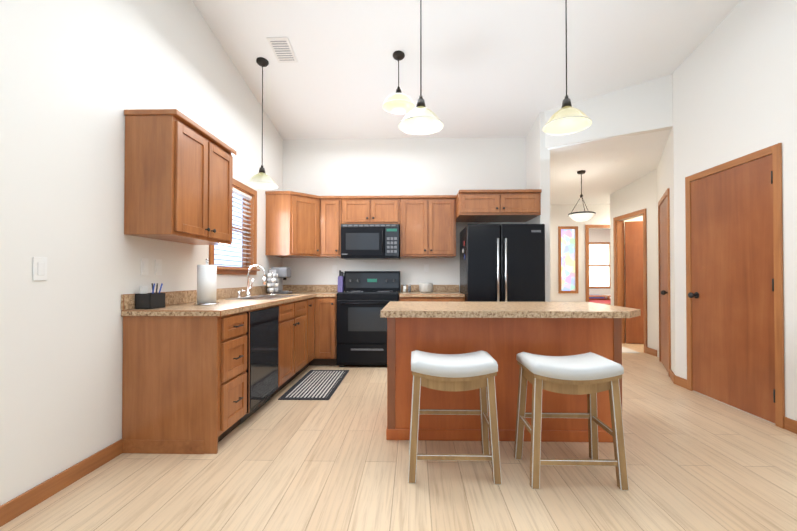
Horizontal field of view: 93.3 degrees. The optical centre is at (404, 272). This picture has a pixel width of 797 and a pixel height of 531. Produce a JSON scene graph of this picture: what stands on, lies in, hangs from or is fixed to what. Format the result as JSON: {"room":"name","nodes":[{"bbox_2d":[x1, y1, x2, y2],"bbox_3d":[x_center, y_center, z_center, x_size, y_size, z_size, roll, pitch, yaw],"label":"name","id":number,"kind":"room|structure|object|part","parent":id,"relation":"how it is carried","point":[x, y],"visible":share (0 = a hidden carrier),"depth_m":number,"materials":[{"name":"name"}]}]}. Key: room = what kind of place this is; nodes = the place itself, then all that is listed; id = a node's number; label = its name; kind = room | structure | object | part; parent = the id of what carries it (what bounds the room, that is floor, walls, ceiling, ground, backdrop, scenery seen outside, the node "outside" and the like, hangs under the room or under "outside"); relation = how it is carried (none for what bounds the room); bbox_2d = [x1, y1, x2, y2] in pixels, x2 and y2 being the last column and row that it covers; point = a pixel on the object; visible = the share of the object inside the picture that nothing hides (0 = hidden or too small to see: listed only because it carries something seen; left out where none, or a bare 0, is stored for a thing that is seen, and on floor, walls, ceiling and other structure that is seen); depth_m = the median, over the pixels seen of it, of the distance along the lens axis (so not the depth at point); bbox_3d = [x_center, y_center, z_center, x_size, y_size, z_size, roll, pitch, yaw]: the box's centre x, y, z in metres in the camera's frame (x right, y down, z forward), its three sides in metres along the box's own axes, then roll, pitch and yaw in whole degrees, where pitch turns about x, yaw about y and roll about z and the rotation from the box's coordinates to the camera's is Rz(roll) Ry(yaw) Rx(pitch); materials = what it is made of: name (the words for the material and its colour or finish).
{"room":"kitchen","nodes":[
{"label":"kitchen","id":0,"kind":"room"},
{"bbox_2d":[0,343,796,530],"bbox_3d":[2.067,1.204,3.766,8.240,0.100,13.600,0,-1,1],"label":"floor","id":1,"kind":"structure","parent":0,"point":[338,461],"depth_m":2.06,"materials":[{"name":"brown wood"}]},
{"bbox_2d":[121,309,252,453],"bbox_3d":[-1.464,0.710,2.569,0.635,0.859,0.398,0,-1,1],"label":"base cabinet","id":2,"kind":"object","parent":1,"relation":"on","point":[201,379],"depth_m":2.37,"materials":[{"name":"brown wood"}]},
{"bbox_2d":[135,283,164,308],"bbox_3d":[-1.698,0.155,2.526,0.114,0.166,0.150,0,-1,1],"label":"organizer","id":3,"kind":"object","parent":2,"relation":"on","point":[144,299],"visible":1,"depth_m":2.48,"materials":[{"name":"black"}]},
{"bbox_2d":[194,259,218,304],"bbox_3d":[-1.497,0.069,2.847,0.170,0.347,0.170,0,-1,1],"label":"paper towel","id":4,"kind":"object","parent":2,"relation":"on","point":[206,283],"visible":1,"depth_m":2.79,"materials":[{"name":"white paper"}]},
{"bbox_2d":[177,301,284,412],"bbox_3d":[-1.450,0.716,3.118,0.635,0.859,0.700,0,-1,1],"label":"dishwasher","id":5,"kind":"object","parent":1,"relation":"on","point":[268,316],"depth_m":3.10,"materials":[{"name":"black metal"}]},
{"bbox_2d":[241,297,308,385],"bbox_3d":[-1.432,0.725,3.848,0.635,0.859,0.900,0,-1,1],"label":"base cabinet","id":6,"kind":"object","parent":1,"relation":"on","point":[296,308],"depth_m":3.86,"materials":[{"name":"brown wood"}]},
{"bbox_2d":[278,370,348,399],"bbox_3d":[-0.899,1.151,3.925,0.460,0.008,1.070,0,-1,1],"label":"kitchen rug","id":7,"kind":"object","parent":1,"relation":"on","point":[317,384],"visible":0.93,"depth_m":3.79,"materials":[{"name":"black fabric"}]},
{"bbox_2d":[309,297,320,364],"bbox_3d":[-1.392,0.732,4.502,0.683,0.859,0.410,0,-1,1],"label":"base cabinet","id":8,"kind":"object","parent":1,"relation":"on","point":[314,302],"depth_m":4.60,"materials":[{"name":"brown wood"}]},
{"bbox_2d":[266,272,278,294],"bbox_3d":[-1.567,0.126,4.469,0.140,0.270,0.140,0,-1,1],"label":"pod carousel","id":9,"kind":"object","parent":8,"relation":"on","point":[272,284],"visible":1,"depth_m":4.43,"materials":[{"name":"silver metal"}]},
{"bbox_2d":[268,267,292,293],"bbox_3d":[-1.551,0.099,4.709,0.240,0.330,0.200,0,-1,1],"label":"coffee maker","id":10,"kind":"object","parent":8,"relation":"on","point":[284,273],"visible":0.71,"depth_m":4.62,"materials":[{"name":"grey plastic"}]},
{"bbox_2d":[317,293,336,365],"bbox_3d":[-0.976,0.737,4.906,0.278,0.859,0.699,0,-1,1],"label":"base cabinet","id":11,"kind":"object","parent":1,"relation":"on","point":[326,352],"depth_m":4.64,"materials":[{"name":"brown wood"}]},
{"bbox_2d":[337,270,344,291],"bbox_3d":[-0.874,0.119,5.167,0.070,0.300,0.155,0,-1,1],"label":"knife block","id":12,"kind":"object","parent":11,"relation":"on","point":[341,277],"visible":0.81,"depth_m":5.11,"materials":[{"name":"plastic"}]},
{"bbox_2d":[336,271,399,366],"bbox_3d":[-0.450,0.572,4.870,0.762,1.190,0.692,0,-1,1],"label":"range","id":13,"kind":"object","parent":1,"relation":"on","point":[364,298],"visible":0.96,"depth_m":4.59,"materials":[{"name":"black metal"}]},
{"bbox_2d":[399,297,464,301],"bbox_3d":[0.341,0.737,4.908,0.804,0.859,0.629,0,-1,1],"label":"base cabinet","id":14,"kind":"object","parent":1,"relation":"on","point":[438,299],"depth_m":4.61,"materials":[{"name":"brown wood"}]},
{"bbox_2d":[399,293,464,296],"bbox_3d":[0.341,0.287,4.909,0.804,0.041,0.639,0,-1,1],"label":"countertop","id":15,"kind":"structure","parent":14,"relation":"on","point":[401,294],"depth_m":4.59,"materials":[{"name":"beige stone"}]},
{"bbox_2d":[419,283,432,292],"bbox_3d":[0.289,0.203,5.072,0.190,0.130,0.190,0,-1,1],"label":"bowl","id":16,"kind":"object","parent":15,"relation":"on","point":[425,287],"visible":1,"depth_m":5.00,"materials":[{"name":"grey ceramic"}]},
{"bbox_2d":[408,350,501,484],"bbox_3d":[0.273,0.808,2.199,0.502,0.656,0.362,0,-1,1],"label":"stool","id":17,"kind":"object","parent":1,"relation":"on","point":[461,372],"visible":1,"depth_m":2.05,"materials":[{"name":"beige wood"}]},
{"bbox_2d":[460,224,544,301],"bbox_3d":[1.201,0.298,4.767,0.912,1.735,0.823,0,-1,1],"label":"fridge","id":18,"kind":"object","parent":1,"relation":"on","point":[502,263],"visible":0.58,"depth_m":4.42,"materials":[{"name":"black metal"}]},
{"bbox_2d":[384,317,627,441],"bbox_3d":[0.680,0.714,2.881,1.594,0.860,0.676,0,-1,1],"label":"kitchen island","id":19,"kind":"object","parent":1,"relation":"on","point":[502,334],"depth_m":2.56,"materials":[{"name":"brown wood"}]},
{"bbox_2d":[380,301,640,316],"bbox_3d":[0.700,0.262,2.755,1.675,0.040,0.910,0,-1,1],"label":"island countertop","id":20,"kind":"structure","parent":19,"relation":"on","point":[394,308],"depth_m":2.43,"materials":[{"name":"beige stone"}]},
{"bbox_2d":[514,352,628,490],"bbox_3d":[0.919,0.807,2.143,0.502,0.656,0.362,0,-1,1],"label":"stool","id":21,"kind":"object","parent":1,"relation":"on","point":[591,375],"visible":1,"depth_m":2.00,"materials":[{"name":"beige wood"}]},
{"bbox_2d":[589,295,610,304],"bbox_3d":[5.148,0.897,9.195,1.650,0.640,1.800,0,-1,1],"label":"bed","id":22,"kind":"object","parent":1,"relation":"on","point":[603,299],"visible":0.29,"depth_m":9.60,"materials":[{"name":"red fabric"}]},
{"bbox_2d":[622,347,639,352],"bbox_3d":[3.066,1.172,5.917,0.750,0.011,0.850,0,-1,1],"label":"rug","id":23,"kind":"object","parent":1,"relation":"on","point":[625,350],"visible":0.21,"depth_m":5.54,"materials":[{"name":"white carpet"}]},
{"bbox_2d":[0,0,796,505],"bbox_3d":[2.068,-1.196,3.804,7.880,4.700,13.220,0,-1,1],"label":"wall","id":24,"kind":"structure","parent":0,"point":[78,78],"depth_m":2.73,"materials":[{"name":"white paint"}]},
{"bbox_2d":[33,257,46,280],"bbox_3d":[-1.796,-0.018,1.855,0.009,0.116,0.070,0,-1,1],"label":"light switch","id":25,"kind":"object","parent":24,"relation":"attached to","point":[39,268],"visible":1,"depth_m":1.85,"materials":[{"name":"white plastic"}]},
{"bbox_2d":[141,258,148,274],"bbox_3d":[-1.778,-0.040,2.575,0.009,0.116,0.070,0,-1,1],"label":"light switch","id":26,"kind":"object","parent":24,"relation":"attached to","point":[144,266],"visible":1,"depth_m":2.57,"materials":[{"name":"white plastic"}]},
{"bbox_2d":[155,259,161,274],"bbox_3d":[-1.775,-0.038,2.715,0.008,0.116,0.070,0,-1,1],"label":"outlet","id":27,"kind":"object","parent":24,"relation":"attached to","point":[158,266],"visible":1,"depth_m":2.71,"materials":[{"name":"white plastic"}]},
{"bbox_2d":[124,109,215,244],"bbox_3d":[-1.617,-0.637,2.622,0.328,0.794,0.457,0,-1,1],"label":"upper cabinet","id":28,"kind":"object","parent":24,"relation":"attached to","point":[178,181],"depth_m":2.40,"materials":[{"name":"brown wood"}]},
{"bbox_2d":[121,285,284,308],"bbox_3d":[-1.741,0.204,3.823,0.020,0.099,2.914,0,-1,1],"label":"backsplash","id":29,"kind":"structure","parent":24,"relation":"attached to","point":[177,297],"depth_m":3.09,"materials":[{"name":"beige stone"}]},
{"bbox_2d":[216,137,235,244],"bbox_3d":[-1.609,-0.633,2.949,0.328,0.794,0.457,0,-1,1],"label":"upper cabinet","id":30,"kind":"object","parent":24,"relation":"attached to","point":[224,159],"depth_m":3.02,"materials":[{"name":"brown wood"}]},
{"bbox_2d":[209,178,259,274],"bbox_3d":[-1.786,-0.467,3.888,0.170,0.975,1.035,0,-1,1],"label":"kitchen window","id":31,"kind":"structure","parent":24,"relation":"in","point":[248,195],"depth_m":4.21,"materials":[{"name":"brown wood"}]},
{"bbox_2d":[265,191,319,256],"bbox_3d":[-1.419,-0.610,4.978,0.608,0.794,0.609,0,-1,1],"label":"upper cabinet","id":32,"kind":"object","parent":24,"relation":"attached to","point":[292,218],"depth_m":4.69,"materials":[{"name":"brown wood"}]},
{"bbox_2d":[320,196,340,256],"bbox_3d":[-1.000,-0.609,5.086,0.332,0.794,0.372,0,-1,1],"label":"upper cabinet","id":33,"kind":"object","parent":24,"relation":"attached to","point":[330,227],"depth_m":4.95,"materials":[{"name":"brown wood"}]},
{"bbox_2d":[332,265,336,272],"bbox_3d":[-0.977,-0.049,5.261,0.070,0.116,0.008,0,-1,1],"label":"electrical outlet","id":34,"kind":"object","parent":24,"relation":"attached to","point":[334,268],"visible":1,"depth_m":5.26,"materials":[{"name":"white plastic"}]},
{"bbox_2d":[340,196,375,224],"bbox_3d":[-0.607,-0.821,5.100,0.444,0.369,0.329,0,-1,1],"label":"upper cabinet","id":35,"kind":"object","parent":24,"relation":"attached to","point":[353,209],"depth_m":4.94,"materials":[{"name":"brown wood"}]},
{"bbox_2d":[341,224,399,259],"bbox_3d":[-0.446,-0.407,5.039,0.762,0.446,0.433,0,-1,1],"label":"over-the-range microwave","id":36,"kind":"object","parent":35,"relation":"attached to","point":[370,241],"visible":0.98,"depth_m":4.86,"materials":[{"name":"black"}]},
{"bbox_2d":[285,285,459,292],"bbox_3d":[-0.472,0.221,5.239,2.446,0.099,0.021,0,-1,1],"label":"backsplash","id":37,"kind":"structure","parent":24,"relation":"attached to","point":[295,288],"depth_m":5.24,"materials":[{"name":"beige stone"}]},
{"bbox_2d":[376,195,399,224],"bbox_3d":[-0.283,-0.821,5.092,0.445,0.369,0.329,0,-1,1],"label":"upper cabinet","id":38,"kind":"object","parent":24,"relation":"attached to","point":[387,206],"depth_m":4.94,"materials":[{"name":"brown wood"}]},
{"bbox_2d":[0,347,796,526],"bbox_3d":[0.828,1.091,2.197,5.238,0.090,9.999,0,-1,1],"label":"baseboard","id":39,"kind":"structure","parent":24,"relation":"attached to","point":[14,508],"depth_m":1.99,"materials":[{"name":"brown wood"}]},
{"bbox_2d":[400,195,431,256],"bbox_3d":[0.156,-0.609,5.079,0.425,0.794,0.329,0,-1,1],"label":"upper cabinet","id":40,"kind":"object","parent":24,"relation":"attached to","point":[415,210],"depth_m":4.92,"materials":[{"name":"brown wood"}]},
{"bbox_2d":[424,263,428,271],"bbox_3d":[0.303,-0.069,5.230,0.070,0.116,0.008,0,-1,1],"label":"electrical outlet","id":41,"kind":"object","parent":24,"relation":"attached to","point":[426,267],"visible":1,"depth_m":5.23,"materials":[{"name":"white plastic"}]},
{"bbox_2d":[432,195,455,256],"bbox_3d":[0.461,-0.609,5.071,0.426,0.794,0.329,0,-1,1],"label":"upper cabinet","id":42,"kind":"object","parent":24,"relation":"attached to","point":[443,206],"depth_m":4.92,"materials":[{"name":"brown wood"}]},
{"bbox_2d":[456,189,507,221],"bbox_3d":[0.953,-0.856,4.912,0.558,0.304,0.629,0,-1,1],"label":"upper cabinet","id":43,"kind":"object","parent":24,"relation":"attached to","point":[471,205],"depth_m":4.61,"materials":[{"name":"brown wood"}]},
{"bbox_2d":[496,189,541,221],"bbox_3d":[1.391,-0.856,4.901,0.558,0.304,0.629,0,-1,1],"label":"upper cabinet","id":44,"kind":"object","parent":24,"relation":"attached to","point":[524,205],"depth_m":4.59,"materials":[{"name":"brown wood"}]},
{"bbox_2d":[561,229,573,290],"bbox_3d":[3.108,-0.241,7.203,0.270,1.170,0.010,0,-1,1],"label":"window","id":45,"kind":"structure","parent":24,"relation":"in","point":[567,259],"depth_m":7.20,"materials":[{"name":"multicoloured glass"}]},
{"bbox_2d":[558,225,609,301],"bbox_3d":[3.501,0.143,7.134,1.160,2.100,0.018,0,-1,1],"label":"trim","id":46,"kind":"structure","parent":24,"relation":"attached to","point":[587,227],"depth_m":7.14,"materials":[{"name":"brown wood"}]},
{"bbox_2d":[589,242,610,287],"bbox_3d":[5.274,-0.197,10.230,0.650,1.250,0.090,0,-1,1],"label":"bedroom window","id":47,"kind":"structure","parent":24,"relation":"in","point":[598,264],"depth_m":10.26,"materials":[{"name":"white"}]},
{"bbox_2d":[613,208,646,352],"bbox_3d":[3.943,0.123,5.912,0.843,2.110,0.880,0,-1,1],"label":"hall door","id":48,"kind":"structure","parent":24,"relation":"in","point":[634,329],"depth_m":6.22,"materials":[{"name":"brown wood"}]},
{"bbox_2d":[658,188,670,376],"bbox_3d":[3.163,0.113,4.594,0.432,2.100,0.828,0,-1,1],"label":"hall door","id":49,"kind":"structure","parent":24,"relation":"in","point":[664,279],"depth_m":4.52,"materials":[{"name":"brown wood"}]},
{"bbox_2d":[685,143,784,428],"bbox_3d":[2.750,0.098,3.246,0.085,2.100,0.970,0,-1,1],"label":"closet door","id":50,"kind":"structure","parent":24,"relation":"in","point":[734,286],"depth_m":3.14,"materials":[{"name":"brown wood"}]},
{"bbox_2d":[192,0,741,138],"bbox_3d":[0.491,-2.676,1.354,5.010,1.588,8.310,0,-1,1],"label":"ceiling","id":51,"kind":"structure","parent":0,"point":[493,68],"depth_m":3.71,"materials":[{"name":"white paint"}]},
{"bbox_2d":[246,57,277,188],"bbox_3d":[-1.443,-1.517,3.814,0.308,1.277,0.308,0,-1,1],"label":"light","id":52,"kind":"object","parent":51,"relation":"hanging from","point":[261,179],"visible":1,"depth_m":3.81,"materials":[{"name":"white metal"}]},
{"bbox_3d":[-1.443,-0.944,3.808,0.308,0.130,0.308,0,-1,1],"label":"lamp shade","id":53,"kind":"part","parent":52,"relation":"part of","materials":[{"name":"beige glass"}]},
{"bbox_2d":[267,37,297,62],"bbox_3d":[-1.187,-2.163,3.665,0.200,0.062,0.316,0,-1,1],"label":"ceiling vent","id":54,"kind":"object","parent":51,"relation":"in","point":[282,49],"visible":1,"depth_m":3.65,"materials":[{"name":"white plastic"}]},
{"bbox_2d":[382,50,414,113],"bbox_3d":[-0.060,-1.901,3.724,0.320,0.532,0.320,0,-1,1],"label":"pendant light","id":55,"kind":"object","parent":51,"relation":"hanging from","point":[398,102],"visible":0.98,"depth_m":3.77,"materials":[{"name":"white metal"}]},
{"bbox_3d":[-0.060,-1.697,3.722,0.320,0.124,0.320,0,-1,1],"label":"lamp shade","id":56,"kind":"part","parent":55,"relation":"part of","materials":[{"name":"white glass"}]},
{"bbox_2d":[398,0,443,134],"bbox_3d":[0.110,-1.683,2.567,0.308,1.379,0.308,0,-1,1],"label":"pendant light","id":57,"kind":"object","parent":51,"relation":"hanging from","point":[420,119],"visible":1,"depth_m":2.60,"materials":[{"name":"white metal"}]},
{"bbox_3d":[0.110,-1.058,2.560,0.308,0.130,0.308,0,-1,1],"label":"lamp shade","id":58,"kind":"part","parent":57,"relation":"part of","materials":[{"name":"beige glass"}]},
{"bbox_2d":[542,0,591,134],"bbox_3d":[1.091,-1.678,2.543,0.308,1.389,0.308,0,-1,1],"label":"pendant light","id":59,"kind":"object","parent":51,"relation":"hanging from","point":[567,118],"visible":1,"depth_m":2.55,"materials":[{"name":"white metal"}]},
{"bbox_3d":[1.091,-1.049,2.536,0.308,0.130,0.308,0,-1,1],"label":"lamp shade","id":60,"kind":"part","parent":59,"relation":"part of","materials":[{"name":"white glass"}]},
{"bbox_2d":[548,129,670,203],"bbox_3d":[3.931,-1.462,7.152,4.320,0.429,6.440,0,-1,1],"label":"ceiling","id":61,"kind":"structure","parent":0,"point":[610,165],"depth_m":5.15,"materials":[{"name":"white paint"}]},
{"bbox_2d":[568,170,595,221],"bbox_3d":[2.527,-1.087,5.381,0.360,0.720,0.360,0,-1,1],"label":"pendant light","id":62,"kind":"object","parent":61,"relation":"hanging from","point":[582,216],"visible":1,"depth_m":5.30,"materials":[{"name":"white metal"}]},
{"label":"outside","id":63,"kind":"structure","parent":0,"visible":0},
{"bbox_2d":[214,194,241,266],"bbox_3d":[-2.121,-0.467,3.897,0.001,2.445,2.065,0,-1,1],"label":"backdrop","id":64,"kind":"structure","parent":63,"point":[229,248],"depth_m":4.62,"materials":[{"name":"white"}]}
]}

